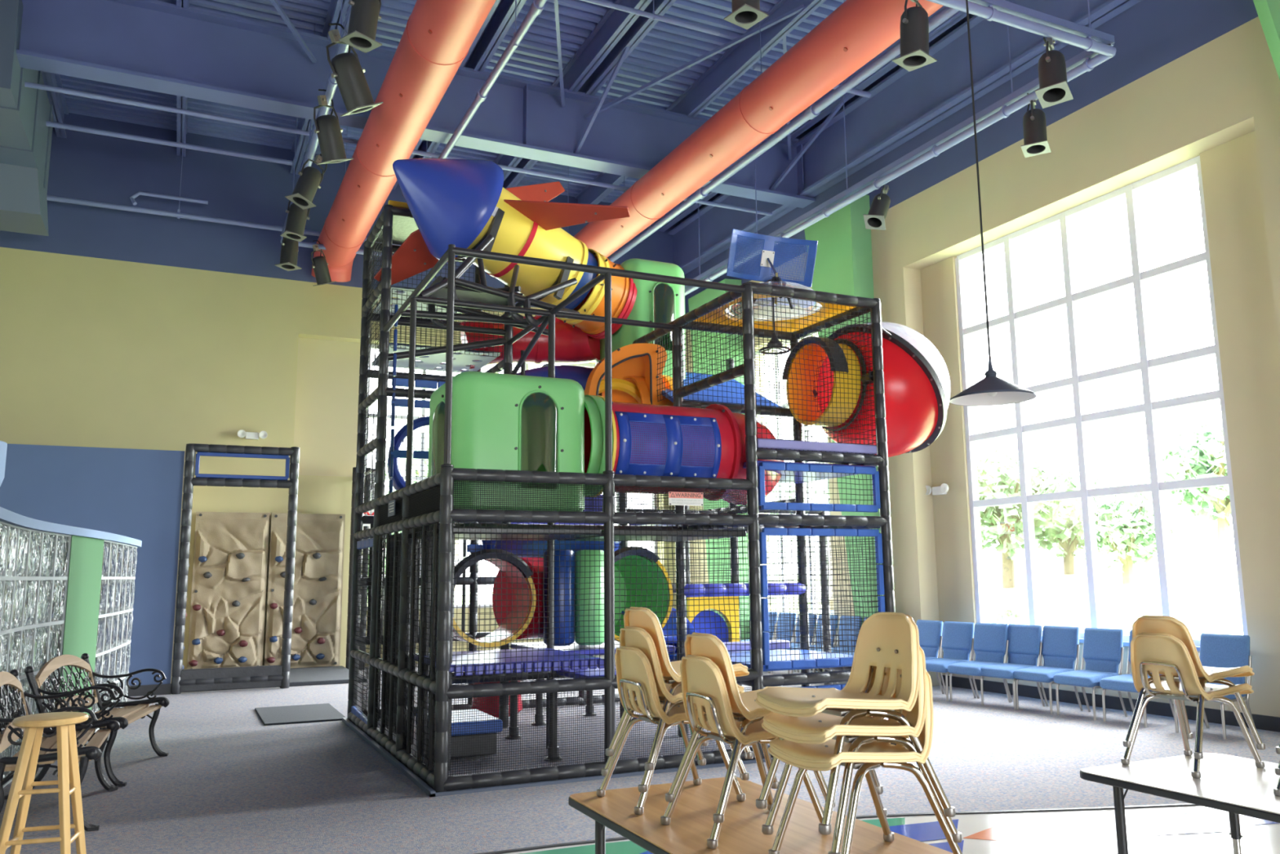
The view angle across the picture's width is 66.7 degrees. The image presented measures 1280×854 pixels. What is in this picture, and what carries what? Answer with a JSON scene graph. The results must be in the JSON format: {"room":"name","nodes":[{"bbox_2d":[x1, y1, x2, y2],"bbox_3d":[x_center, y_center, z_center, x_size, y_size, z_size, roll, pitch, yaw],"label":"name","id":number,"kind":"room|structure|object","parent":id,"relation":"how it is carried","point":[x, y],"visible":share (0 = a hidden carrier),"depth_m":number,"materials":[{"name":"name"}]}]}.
{"room":"indoor playground","nodes":[
{"label":"indoor playground","id":0,"kind":"room"},
{"bbox_2d":[0,506,142,787],"bbox_3d":[-4.880,1.795,8.204,0.426,1.900,8.165,3,-9,-21],"label":"glass wall","id":1,"kind":"structure","parent":0,"point":[64,589],"depth_m":8.20,"materials":[{"name":"grey"}]},
{"bbox_2d":[0,443,185,685],"bbox_3d":[-9.238,1.867,12.482,6.000,3.120,2.500,4,-10,-25],"label":"wall","id":2,"kind":"structure","parent":0,"point":[137,494],"depth_m":12.42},
{"bbox_2d":[0,112,679,676],"bbox_3d":[-5.920,-0.593,16.063,14.750,9.000,0.400,4,-10,-25],"label":"wall","id":3,"kind":"structure","parent":0,"point":[119,328],"depth_m":15.45,"materials":[{"name":"paint"}]},
{"bbox_2d":[364,344,657,609],"bbox_3d":[-2.207,0.966,17.729,5.550,4.549,0.090,4,-10,-25],"label":"window","id":4,"kind":"structure","parent":3,"relation":"in","point":[588,365],"depth_m":17.05,"materials":[{"name":"white"}]},
{"bbox_2d":[59,0,846,203],"bbox_3d":[-1.195,-6.367,7.031,15.450,0.380,22.215,4,-10,-25],"label":"ceiling","id":5,"kind":"structure","parent":0,"point":[668,46],"depth_m":13.76,"materials":[{"name":"metal"}]},
{"bbox_2d":[0,0,53,235],"bbox_3d":[-8.239,-4.162,11.941,1.520,2.460,3.400,4,-10,-25],"label":"duct","id":6,"kind":"object","parent":5,"relation":"hanging from","point":[25,139],"visible":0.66,"depth_m":12.33,"materials":[{"name":"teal metal"}]},
{"bbox_2d":[0,163,48,235],"bbox_3d":[-8.665,-3.054,12.852,1.400,0.550,1.100,4,-10,-25],"label":"ceiling soffit","id":7,"kind":"object","parent":6,"relation":"attached to","point":[23,191],"depth_m":12.70,"materials":[{"name":"paint"}]},
{"bbox_2d":[45,120,293,165],"bbox_3d":[-7.977,-4.098,13.174,6.200,0.069,0.069,4,-10,-25],"label":"conduit","id":8,"kind":"object","parent":6,"relation":"attached to","point":[52,124],"visible":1,"depth_m":13.74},
{"bbox_2d":[24,81,772,216],"bbox_3d":[-3.930,-3.830,12.986,13.400,0.059,0.059,4,-10,-25],"label":"conduit","id":9,"kind":"object","parent":6,"relation":"attached to","point":[27,84],"visible":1,"depth_m":12.57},
{"bbox_2d":[40,71,68,137],"bbox_3d":[-4.337,-6.183,5.390,0.130,0.420,21.600,4,-10,-25],"label":"beam","id":10,"kind":"structure","parent":5,"relation":"attached to","point":[58,100],"depth_m":14.19,"materials":[{"name":"metal"}]},
{"bbox_2d":[176,0,190,156],"bbox_3d":[-2.825,-6.090,6.093,0.130,0.420,21.600,4,-10,-25],"label":"beam","id":11,"kind":"structure","parent":5,"relation":"attached to","point":[181,101],"depth_m":14.52,"materials":[{"name":"metal"}]},
{"bbox_2d":[46,141,400,245],"bbox_3d":[-7.081,-4.062,15.159,9.500,1.712,0.079,4,-10,-25],"label":"conduit","id":12,"kind":"object","parent":5,"relation":"hanging from","point":[50,197],"visible":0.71,"depth_m":14.97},
{"bbox_2d":[280,0,351,243],"bbox_3d":[-2.839,-4.796,9.630,0.110,1.995,13.300,4,-10,-25],"label":"rail","id":13,"kind":"object","parent":5,"relation":"hanging from","point":[331,84],"visible":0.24,"depth_m":11.00,"materials":[{"name":"metal"}]},
{"bbox_2d":[274,236,302,271],"bbox_3d":[-5.135,-2.685,14.316,0.267,0.723,0.348,-4,-9,24],"label":"spotlight","id":14,"kind":"object","parent":13,"relation":"hanging from","point":[289,249],"visible":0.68,"depth_m":14.19,"materials":[{"name":"black metal"}]},
{"bbox_2d":[280,200,312,241],"bbox_3d":[-4.713,-2.965,13.452,0.398,0.767,0.279,6,-11,-36],"label":"spotlight","id":15,"kind":"object","parent":13,"relation":"hanging from","point":[297,216],"visible":0.74,"depth_m":13.32,"materials":[{"name":"black metal"}]},
{"bbox_2d":[284,153,327,209],"bbox_3d":[-4.134,-3.103,12.193,0.298,0.766,0.497,-7,-11,37],"label":"spotlight","id":16,"kind":"object","parent":13,"relation":"hanging from","point":[310,178],"visible":0.96,"depth_m":12.07,"materials":[{"name":"black metal"}]},
{"bbox_2d":[313,88,353,164],"bbox_3d":[-3.426,-3.284,10.730,0.328,0.834,0.468,-7,-11,38],"label":"spotlight","id":17,"kind":"object","parent":13,"relation":"hanging from","point":[328,130],"visible":0.98,"depth_m":10.61,"materials":[{"name":"black metal"}]},
{"bbox_2d":[325,22,382,116],"bbox_3d":[-2.837,-3.483,9.527,0.330,0.883,0.558,-9,-12,44],"label":"spotlight","id":18,"kind":"object","parent":13,"relation":"hanging from","point":[347,69],"visible":0.94,"depth_m":9.40,"materials":[{"name":"black metal"}]},
{"bbox_2d":[338,0,382,53],"bbox_3d":[-2.430,-3.721,8.626,0.285,0.739,0.348,-8,-12,41],"label":"spotlight","id":19,"kind":"object","parent":13,"relation":"hanging from","point":[364,14],"visible":1,"depth_m":8.49,"materials":[{"name":"black metal"}]},
{"bbox_2d":[289,0,349,174],"bbox_3d":[-1.259,-5.993,6.822,0.130,0.420,21.600,4,-10,-25],"label":"beam","id":20,"kind":"structure","parent":5,"relation":"attached to","point":[334,12],"depth_m":14.53,"materials":[{"name":"metal"}]},
{"bbox_2d":[311,0,496,281],"bbox_3d":[-2.189,-4.535,10.193,0.642,2.354,14.827,4,-10,-25],"label":"duct","id":21,"kind":"object","parent":5,"relation":"hanging from","point":[437,35],"visible":0.88,"depth_m":10.84,"materials":[{"name":"orange metal"}]},
{"bbox_2d":[413,0,526,158],"bbox_3d":[0.461,-5.887,7.622,0.130,0.420,21.600,4,-10,-25],"label":"beam","id":22,"kind":"structure","parent":5,"relation":"attached to","point":[502,19],"depth_m":12.64,"materials":[{"name":"metal"}]},
{"bbox_2d":[426,0,546,158],"bbox_3d":[-0.467,-5.152,8.688,0.122,1.618,18.500,4,-10,-25],"label":"pipe","id":23,"kind":"object","parent":5,"relation":"hanging from","point":[537,6],"visible":0.63,"depth_m":10.96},
{"bbox_2d":[493,0,652,181],"bbox_3d":[1.692,-5.811,8.195,0.130,0.420,21.600,4,-10,-25],"label":"beam","id":24,"kind":"structure","parent":5,"relation":"attached to","point":[615,23],"depth_m":12.96,"materials":[{"name":"metal"}]},
{"bbox_2d":[502,0,675,188],"bbox_3d":[1.927,-5.797,8.305,0.130,0.420,21.600,4,-10,-25],"label":"beam","id":25,"kind":"structure","parent":5,"relation":"attached to","point":[642,25],"depth_m":13.01,"materials":[{"name":"metal"}]},
{"bbox_2d":[581,0,719,35],"bbox_3d":[-3.866,-5.448,9.859,10.700,0.619,0.059,4,-10,-25],"label":"conduit","id":26,"kind":"object","parent":5,"relation":"hanging from","point":[652,15],"visible":1,"depth_m":11.68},
{"bbox_2d":[574,0,826,204],"bbox_3d":[3.403,-5.706,8.991,0.130,0.420,21.600,4,-10,-25],"label":"beam","id":27,"kind":"structure","parent":5,"relation":"attached to","point":[742,55],"depth_m":13.51,"materials":[{"name":"metal"}]},
{"bbox_2d":[585,4,805,118],"bbox_3d":[0.618,-4.759,12.832,3.493,0.395,0.045,-7,-11,37],"label":"beam","id":28,"kind":"structure","parent":27,"relation":"attached to","point":[798,9],"depth_m":12.68,"materials":[{"name":"metal"}]},
{"bbox_2d":[568,0,942,257],"bbox_3d":[1.244,-4.327,11.786,0.622,2.349,14.818,4,-10,-25],"label":"duct","id":29,"kind":"object","parent":5,"relation":"hanging from","point":[856,32],"visible":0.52,"depth_m":10.98,"materials":[{"name":"orange metal"}]},
{"bbox_2d":[608,0,958,262],"bbox_3d":[2.928,-4.897,10.261,0.148,1.711,18.500,4,-10,-25],"label":"pipe","id":30,"kind":"object","parent":5,"relation":"hanging from","point":[811,112],"visible":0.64,"depth_m":12.30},
{"bbox_2d":[657,5,966,231],"bbox_3d":[5.005,-5.607,9.737,0.130,0.420,21.600,4,-10,-25],"label":"beam","id":31,"kind":"structure","parent":5,"relation":"attached to","point":[957,16],"depth_m":13.93,"materials":[{"name":"metal"}]},
{"bbox_2d":[684,0,1115,295],"bbox_3d":[2.271,-3.974,13.757,0.110,2.475,10.030,4,-10,-25],"label":"rail","id":32,"kind":"object","parent":5,"relation":"hanging from","point":[1004,107],"visible":0.6,"depth_m":11.41,"materials":[{"name":"metal"}]},
{"bbox_2d":[863,184,890,230],"bbox_3d":[2.952,-2.745,12.083,0.311,0.674,0.502,-5,-9,25],"label":"spotlight","id":33,"kind":"object","parent":32,"relation":"hanging from","point":[875,218],"visible":0.99,"depth_m":11.96,"materials":[{"name":"black metal"}]},
{"bbox_2d":[1020,93,1051,157],"bbox_3d":[4.019,-3.118,9.914,0.249,0.675,0.343,-6,-10,30],"label":"spotlight","id":34,"kind":"object","parent":32,"relation":"hanging from","point":[1034,125],"visible":0.97,"depth_m":9.80,"materials":[{"name":"black metal"}]},
{"bbox_2d":[949,0,1036,406],"bbox_3d":[1.958,-3.246,5.954,0.464,6.250,0.464,4,-10,-25],"label":"pendant lamp","id":35,"kind":"object","parent":5,"relation":"hanging from","point":[992,390],"visible":1,"depth_m":5.59,"materials":[{"name":"black metal"}]},
{"bbox_2d":[926,0,1115,56],"bbox_3d":[1.944,-4.825,8.128,5.430,2.475,0.110,4,-10,-25],"label":"rail","id":36,"kind":"object","parent":5,"relation":"hanging from","point":[1002,11],"visible":1,"depth_m":8.67,"materials":[{"name":"metal"}]},
{"bbox_2d":[723,0,768,29],"bbox_3d":[0.802,-3.388,7.359,0.296,0.639,0.238,6,-11,-36],"label":"spotlight","id":37,"kind":"object","parent":36,"relation":"hanging from","point":[745,14],"visible":1,"depth_m":7.30,"materials":[{"name":"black metal"}]},
{"bbox_2d":[892,0,937,71],"bbox_3d":[2.264,-3.352,8.066,0.324,0.706,0.260,7,-12,-42],"label":"spotlight","id":38,"kind":"object","parent":36,"relation":"hanging from","point":[914,23],"visible":1,"depth_m":7.95,"materials":[{"name":"black metal"}]},
{"bbox_2d":[1035,36,1073,108],"bbox_3d":[3.701,-3.228,8.700,0.260,0.706,0.431,-7,-11,36],"label":"spotlight","id":39,"kind":"object","parent":36,"relation":"hanging from","point":[1054,89],"visible":1,"depth_m":8.60,"materials":[{"name":"black metal"}]},
{"bbox_2d":[0,654,1123,853],"bbox_3d":[-1.155,2.430,5.780,15.050,0.150,22.000,4,-10,-25],"label":"floor","id":40,"kind":"structure","parent":0,"point":[228,781],"depth_m":6.86,"materials":[{"name":"carpet"}]},
{"bbox_2d":[0,711,88,853],"bbox_3d":[-2.999,1.852,4.905,0.359,0.768,0.359,2,-9,-17],"label":"wooden stool","id":41,"kind":"object","parent":40,"relation":"on","point":[23,782],"visible":1,"depth_m":4.87,"materials":[{"name":"brown wood"}]},
{"bbox_2d":[0,669,119,831],"bbox_3d":[-3.740,2.002,6.179,0.709,0.896,1.272,3,-9,-23],"label":"park bench","id":42,"kind":"object","parent":40,"relation":"on","point":[9,733],"visible":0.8,"depth_m":6.19,"materials":[{"name":"black metal"}]},
{"bbox_2d":[24,653,169,788],"bbox_3d":[-4.136,2.203,7.483,0.708,0.896,1.272,1,-9,-13],"label":"park bench","id":43,"kind":"object","parent":40,"relation":"on","point":[131,711],"visible":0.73,"depth_m":7.53,"materials":[{"name":"black metal"}]},
{"bbox_2d":[170,443,299,693],"bbox_3d":[-5.345,1.840,12.938,1.431,3.239,0.121,4,-10,-25],"label":"door frame","id":44,"kind":"structure","parent":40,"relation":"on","point":[264,676],"depth_m":12.88,"materials":[{"name":"black plastic"}]},
{"bbox_2d":[186,511,345,669],"bbox_3d":[-5.789,2.554,15.212,2.220,2.420,0.186,4,-10,-25],"label":"wall","id":45,"kind":"structure","parent":40,"relation":"on","point":[228,592],"depth_m":15.18,"materials":[{"name":"beige"}]},
{"bbox_2d":[345,466,371,668],"bbox_3d":[-4.512,2.249,15.618,0.301,3.219,0.101,4,-10,-25],"label":"door frame","id":46,"kind":"structure","parent":45,"relation":"attached to","point":[353,504],"depth_m":15.57,"materials":[{"name":"black metal"}]},
{"bbox_2d":[186,666,365,692],"bbox_3d":[-5.334,3.623,14.068,2.320,0.055,2.210,4,-10,-25],"label":"mat","id":47,"kind":"object","parent":40,"relation":"on","point":[308,676],"visible":0.2,"depth_m":13.94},
{"bbox_2d":[254,702,346,725],"bbox_3d":[-3.658,3.076,10.444,0.800,0.018,1.350,4,-10,-25],"label":"doormat","id":48,"kind":"object","parent":40,"relation":"on","point":[290,714],"visible":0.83,"depth_m":10.33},
{"bbox_2d":[342,200,899,797],"bbox_3d":[0.021,0.320,9.642,4.998,5.160,3.881,4,-10,-25],"label":"play structure","id":49,"kind":"object","parent":40,"relation":"on","point":[428,522],"visible":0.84,"depth_m":8.12,"materials":[{"name":"black plastic"}]},
{"bbox_2d":[386,416,429,490],"bbox_3d":[-2.121,0.355,9.748,0.882,0.869,0.549,4,-10,-25],"label":"ring","id":50,"kind":"object","parent":49,"relation":"attached to","point":[421,424],"visible":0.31,"depth_m":9.42,"materials":[{"name":"blue plastic"}]},
{"bbox_2d":[400,234,579,335],"bbox_3d":[-1.396,-1.318,9.116,1.628,0.873,0.944,4,-10,-25],"label":"metal frame","id":51,"kind":"object","parent":49,"relation":"on","point":[464,290],"visible":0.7,"depth_m":8.93,"materials":[{"name":"black metal"}]},
{"bbox_2d":[373,158,637,339],"bbox_3d":[-1.191,-1.939,9.742,2.664,1.765,1.770,4,-10,-25],"label":"toy rocket","id":52,"kind":"object","parent":51,"relation":"on","point":[459,202],"visible":0.73,"depth_m":9.40,"materials":[{"name":"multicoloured plastic"}]},
{"bbox_2d":[453,548,543,647],"bbox_3d":[-1.329,1.519,8.711,1.098,0.825,0.956,4,-10,-25],"label":"tunnel","id":53,"kind":"object","parent":49,"relation":"attached to","point":[511,580],"visible":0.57,"depth_m":8.64,"materials":[{"name":"red plastic"}]},
{"bbox_2d":[427,371,584,511],"bbox_3d":[-1.069,0.173,7.806,1.220,1.060,1.080,4,-10,-25],"label":"pod","id":54,"kind":"object","parent":49,"relation":"attached to","point":[500,420],"visible":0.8,"depth_m":7.41,"materials":[{"name":"green plastic"}]},
{"bbox_2d":[459,315,599,368],"bbox_3d":[-1.153,-0.938,10.834,1.690,0.653,0.680,1,-9,-8],"label":"slide","id":55,"kind":"object","parent":49,"relation":"attached to","point":[572,345],"visible":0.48,"depth_m":10.68,"materials":[{"name":"red plastic"}]},
{"bbox_2d":[481,539,621,556],"bbox_3d":[-0.884,1.202,9.634,1.251,0.271,0.620,4,-10,-25],"label":"chute","id":56,"kind":"object","parent":49,"relation":"on","point":[529,546],"visible":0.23,"depth_m":9.41,"materials":[{"name":"blue plastic"}]},
{"bbox_2d":[515,363,594,390],"bbox_3d":[-1.239,0.121,10.632,1.441,1.649,0.891,2,-9,-18],"label":"slide","id":57,"kind":"object","parent":49,"relation":"attached to","point":[580,374],"visible":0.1,"depth_m":10.54,"materials":[{"name":"blue plastic"}]},
{"bbox_2d":[542,549,574,645],"bbox_3d":[-0.719,1.513,8.657,0.280,0.840,0.280,4,-10,-25],"label":"roll","id":58,"kind":"object","parent":49,"relation":"on","point":[559,556],"visible":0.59,"depth_m":8.55,"materials":[{"name":"blue"}]},
{"bbox_2d":[574,550,604,644],"bbox_3d":[-0.449,1.523,8.739,0.280,0.840,0.280,4,-10,-25],"label":"roll","id":59,"kind":"object","parent":49,"relation":"on","point":[590,627],"visible":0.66,"depth_m":8.63,"materials":[{"name":"green plastic"}]},
{"bbox_2d":[538,546,672,641],"bbox_3d":[-0.375,1.589,9.232,1.176,0.885,1.019,4,-10,-25],"label":"tunnel","id":60,"kind":"object","parent":49,"relation":"on","point":[642,592],"visible":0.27,"depth_m":9.40,"materials":[{"name":"green plastic"}]},
{"bbox_2d":[583,342,673,405],"bbox_3d":[-0.246,-0.176,9.917,1.049,1.246,0.920,4,-10,-25],"label":"slide","id":61,"kind":"object","parent":49,"relation":"attached to","point":[634,366],"visible":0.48,"depth_m":9.73,"materials":[{"name":"plastic"}]},
{"bbox_2d":[595,258,685,378],"bbox_3d":[0.010,-1.079,10.755,0.760,1.360,1.070,4,-10,-25],"label":"pod","id":62,"kind":"object","parent":49,"relation":"attached to","point":[655,301],"visible":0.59,"depth_m":10.41,"materials":[{"name":"green plastic"}]},
{"bbox_2d":[584,395,784,504],"bbox_3d":[0.408,0.217,8.440,2.154,0.843,0.972,4,-10,-25],"label":"tube","id":63,"kind":"object","parent":49,"relation":"on","point":[648,439],"visible":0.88,"depth_m":7.96,"materials":[{"name":"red plastic"}]},
{"bbox_2d":[686,595,739,642],"bbox_3d":[0.500,2.195,10.434,0.658,0.788,1.093,4,-10,-25],"label":"panel","id":64,"kind":"object","parent":49,"relation":"on","point":[707,603],"visible":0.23,"depth_m":10.05,"materials":[{"name":"yellow plastic"}]},
{"bbox_2d":[726,228,817,309],"bbox_3d":[1.204,-1.473,9.047,0.808,0.688,0.434,4,-10,-25],"label":"basketball hoop","id":65,"kind":"object","parent":49,"relation":"on","point":[767,253],"visible":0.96,"depth_m":9.13,"materials":[{"name":"blue plastic"}]},
{"bbox_2d":[782,321,950,457],"bbox_3d":[2.243,-0.368,9.452,1.524,1.324,1.429,4,-10,-25],"label":"pod","id":66,"kind":"object","parent":49,"relation":"attached to","point":[917,381],"visible":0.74,"depth_m":8.99,"materials":[{"name":"red plastic"}]},
{"bbox_2d":[817,332,937,457],"bbox_3d":[2.266,-0.301,9.451,0.939,1.190,1.316,4,-10,-25],"label":"bowl","id":67,"kind":"object","parent":66,"relation":"on","point":[911,396],"depth_m":8.94,"materials":[{"name":"red plastic"}]},
{"bbox_2d":[475,803,1199,853],"bbox_3d":[1.770,2.273,5.455,7.758,0.012,0.875,1,-9,-8],"label":"trim","id":68,"kind":"structure","parent":40,"relation":"on","point":[1177,804],"depth_m":5.87,"materials":[{"name":"grey rubber"}]},
{"bbox_2d":[915,619,944,693],"bbox_3d":[3.356,2.804,11.867,0.577,0.864,0.478,4,-10,-25],"label":"upholstered chair","id":69,"kind":"object","parent":40,"relation":"on","point":[930,632],"visible":0.33,"depth_m":11.89,"materials":[{"name":"blue fabric"}]},
{"bbox_2d":[925,621,976,701],"bbox_3d":[3.589,2.735,11.422,0.577,0.864,0.478,5,-10,-31],"label":"upholstered chair","id":70,"kind":"object","parent":40,"relation":"on","point":[957,637],"visible":0.78,"depth_m":11.46,"materials":[{"name":"blue fabric"}]},
{"bbox_2d":[947,622,1011,705],"bbox_3d":[3.843,2.673,11.028,0.577,0.864,0.478,5,-10,-32],"label":"upholstered chair","id":71,"kind":"object","parent":40,"relation":"on","point":[990,644],"visible":0.84,"depth_m":11.05,"materials":[{"name":"blue fabric"}]},
{"bbox_2d":[981,623,1044,709],"bbox_3d":[4.086,2.621,10.702,0.577,0.864,0.478,4,-10,-29],"label":"upholstered chair","id":72,"kind":"object","parent":40,"relation":"on","point":[1024,642],"visible":0.85,"depth_m":10.71,"materials":[{"name":"blue fabric"}]},
{"bbox_2d":[747,711,1279,815],"bbox_3d":[3.143,2.566,7.434,5.840,0.001,3.345,4,-10,-25],"label":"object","id":73,"kind":"structure","parent":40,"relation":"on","point":[1037,767],"depth_m":7.37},
{"bbox_2d":[1099,629,1178,727],"bbox_3d":[4.824,2.421,9.428,0.577,0.864,0.478,4,-10,-28],"label":"upholstered chair","id":74,"kind":"object","parent":73,"relation":"on","point":[1123,682],"visible":0.41,"depth_m":9.38,"materials":[{"name":"blue fabric"}]},
{"bbox_2d":[1173,632,1255,738],"bbox_3d":[5.165,2.319,8.779,0.577,0.864,0.478,4,-10,-28],"label":"upholstered chair","id":75,"kind":"object","parent":73,"relation":"on","point":[1216,650],"visible":0.43,"depth_m":8.84,"materials":[{"name":"blue fabric"}]},
{"bbox_2d":[1013,625,1083,714],"bbox_3d":[4.328,2.563,10.333,0.577,0.864,0.478,4,-10,-28],"label":"upholstered chair","id":76,"kind":"object","parent":40,"relation":"on","point":[1060,646],"visible":0.93,"depth_m":10.35,"materials":[{"name":"blue fabric"}]},
{"bbox_2d":[1053,626,1128,720],"bbox_3d":[4.572,2.493,9.889,0.577,0.864,0.478,4,-10,-27],"label":"upholstered chair","id":77,"kind":"object","parent":40,"relation":"on","point":[1103,651],"visible":0.89,"depth_m":9.90,"materials":[{"name":"blue fabric"}]},
{"bbox_2d":[688,278,750,641],"bbox_3d":[1.311,0.772,17.496,0.300,6.600,1.800,4,-10,-25],"label":"wall","id":78,"kind":"structure","parent":0,"point":[708,295],"depth_m":17.07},
{"bbox_2d":[804,195,883,625],"bbox_3d":[2.877,0.134,14.214,0.300,6.850,1.580,4,-10,-25],"label":"wall","id":79,"kind":"structure","parent":0,"point":[843,264],"depth_m":13.94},
{"bbox_2d":[502,805,1279,853],"bbox_3d":[3.420,1.703,1.790,7.873,0.006,10.572,4,-10,-25],"label":"floor","id":80,"kind":"structure","parent":0,"point":[1084,831],"depth_m":5.41,"materials":[{"name":"white"}]},
{"bbox_2d":[568,777,953,853],"bbox_3d":[0.458,1.679,3.293,0.810,0.560,1.870,4,-10,-25],"label":"table","id":81,"kind":"object","parent":80,"relation":"on","point":[688,831],"visible":0.71,"depth_m":3.51,"materials":[{"name":"brown wood"}]},
{"bbox_2d":[595,645,745,814],"bbox_3d":[0.119,1.194,3.957,0.494,0.605,0.381,4,-10,-27],"label":"chair","id":82,"kind":"object","parent":81,"relation":"on","point":[634,672],"visible":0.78,"depth_m":3.88,"materials":[{"name":"yellow plastic"}]},
{"bbox_2d":[600,626,749,792],"bbox_3d":[0.137,1.118,3.978,0.494,0.605,0.381,4,-10,-26],"label":"chair","id":83,"kind":"object","parent":82,"relation":"on","point":[632,637],"visible":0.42,"depth_m":3.87,"materials":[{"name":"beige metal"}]},
{"bbox_2d":[604,606,753,770],"bbox_3d":[0.155,1.042,3.999,0.494,0.605,0.381,4,-10,-27],"label":"chair","id":84,"kind":"object","parent":83,"relation":"on","point":[644,618],"visible":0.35,"depth_m":3.88,"materials":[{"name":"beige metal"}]},
{"bbox_2d":[660,654,831,848],"bbox_3d":[0.369,1.121,3.494,0.494,0.605,0.381,4,-10,-25],"label":"chair","id":85,"kind":"object","parent":81,"relation":"on","point":[703,682],"visible":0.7,"depth_m":3.42,"materials":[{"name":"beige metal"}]},
{"bbox_2d":[665,631,835,822],"bbox_3d":[0.387,1.045,3.515,0.494,0.605,0.381,4,-10,-26],"label":"chair","id":86,"kind":"object","parent":85,"relation":"on","point":[706,645],"visible":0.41,"depth_m":3.40,"materials":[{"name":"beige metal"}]},
{"bbox_2d":[768,669,962,853],"bbox_3d":[0.698,1.052,3.058,0.494,0.605,0.381,4,-10,-25],"label":"chair","id":87,"kind":"object","parent":81,"relation":"on","point":[868,757],"visible":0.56,"depth_m":2.98,"materials":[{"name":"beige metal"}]},
{"bbox_2d":[761,644,962,853],"bbox_3d":[0.678,0.974,3.060,0.494,0.605,0.381,4,-10,-26],"label":"chair","id":88,"kind":"object","parent":87,"relation":"on","point":[819,728],"visible":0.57,"depth_m":2.98,"materials":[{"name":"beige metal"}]},
{"bbox_2d":[755,612,955,835],"bbox_3d":[0.659,0.895,3.063,0.494,0.605,0.381,3,-9,-24],"label":"chair","id":89,"kind":"object","parent":88,"relation":"on","point":[891,640],"visible":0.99,"depth_m":3.07,"materials":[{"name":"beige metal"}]},
{"bbox_2d":[1080,752,1279,853],"bbox_3d":[2.777,1.727,3.750,0.940,0.560,1.830,4,-10,-25],"label":"table","id":90,"kind":"object","parent":80,"relation":"on","point":[1233,784],"visible":0.96,"depth_m":4.22,"materials":[{"name":"beige laminate"}]},
{"bbox_2d":[1120,632,1265,778],"bbox_3d":[2.528,1.255,4.505,0.494,0.605,0.381,4,-10,-27],"label":"chair","id":91,"kind":"object","parent":90,"relation":"on","point":[1155,652],"visible":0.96,"depth_m":4.44,"materials":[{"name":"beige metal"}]},
{"bbox_2d":[1122,615,1265,759],"bbox_3d":[2.546,1.179,4.526,0.494,0.605,0.381,4,-10,-27],"label":"chair","id":92,"kind":"object","parent":91,"relation":"on","point":[1171,625],"visible":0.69,"depth_m":4.44,"materials":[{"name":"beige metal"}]},
{"bbox_2d":[680,0,1279,716],"bbox_3d":[5.571,-1.676,9.616,0.500,9.000,22.000,4,-10,-25],"label":"wall","id":93,"kind":"structure","parent":0,"point":[1184,80],"depth_m":10.40,"materials":[{"name":"paint"}]},
{"bbox_2d":[16,0,815,208],"bbox_3d":[-3.995,-4.429,12.434,14.750,0.980,0.340,4,-10,-25],"label":"beam","id":94,"kind":"structure","parent":93,"relation":"attached to","point":[149,45],"depth_m":12.29,"materials":[{"name":"metal"}]},
{"bbox_2d":[573,46,630,154],"bbox_3d":[-0.532,-4.393,13.178,0.045,0.989,1.630,5,-10,-30],"label":"beam","id":95,"kind":"structure","parent":94,"relation":"attached to","point":[625,51],"depth_m":13.13,"materials":[{"name":"metal"}]},
{"bbox_2d":[769,93,851,190],"bbox_3d":[2.520,-4.221,14.490,0.045,0.990,1.846,5,-10,-34],"label":"beam","id":96,"kind":"structure","parent":94,"relation":"attached to","point":[840,104],"depth_m":14.45,"materials":[{"name":"metal"}]},
{"bbox_2d":[754,332,834,622],"bbox_3d":[2.525,0.812,15.831,0.090,4.599,2.500,4,-10,-25],"label":"window","id":97,"kind":"structure","parent":93,"relation":"in","point":[788,486],"depth_m":16.00,"materials":[{"name":"white"}]},
{"bbox_2d":[667,0,1142,275],"bbox_3d":[5.264,-4.939,9.756,0.260,0.900,21.600,4,-10,-25],"label":"beam","id":98,"kind":"structure","parent":93,"relation":"attached to","point":[905,104],"depth_m":13.25,"materials":[{"name":"metal"}]},
{"bbox_2d":[955,155,1248,645],"bbox_3d":[4.974,-0.086,10.996,0.090,4.903,3.515,4,-10,-25],"label":"window","id":99,"kind":"structure","parent":93,"relation":"in","point":[1050,282],"depth_m":11.31,"materials":[{"name":"white"}]},
{"bbox_2d":[941,675,1279,732],"bbox_3d":[4.943,2.942,10.447,0.020,0.130,4.850,4,-10,-25],"label":"baseboard","id":100,"kind":"structure","parent":93,"relation":"attached to","point":[1266,722],"depth_m":10.28,"materials":[{"name":"grey rubber"}]},
{"bbox_2d":[1253,0,1279,79],"bbox_3d":[5.939,-1.021,7.788,0.300,7.150,1.800,4,-10,-25],"label":"wall","id":101,"kind":"structure","parent":0,"point":[1268,11],"depth_m":8.68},
{"label":"outside","id":102,"kind":"structure","parent":0,"visible":0},
{"bbox_2d":[480,570,1243,639],"bbox_3d":[29.301,5.162,29.882,60.000,1.668,90.000,4,-10,-25],"label":"ground","id":103,"kind":"structure","parent":102,"point":[1206,602],"depth_m":22.87,"materials":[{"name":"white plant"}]},
{"bbox_2d":[1082,465,1183,583],"bbox_3d":[13.973,2.965,27.913,3.264,3.578,3.353,4,-10,-25],"label":"young tree","id":104,"kind":"object","parent":103,"relation":"on","point":[1122,523],"visible":0.75,"depth_m":27.37,"materials":[{"name":"green plant"}]},
{"bbox_2d":[1138,400,1234,575],"bbox_3d":[17.720,1.913,29.592,4.520,5.892,4.340,4,-10,-25],"label":"tree","id":105,"kind":"object","parent":103,"relation":"on","point":[1201,453],"visible":0.59,"depth_m":29.47,"materials":[{"name":"green plant"}]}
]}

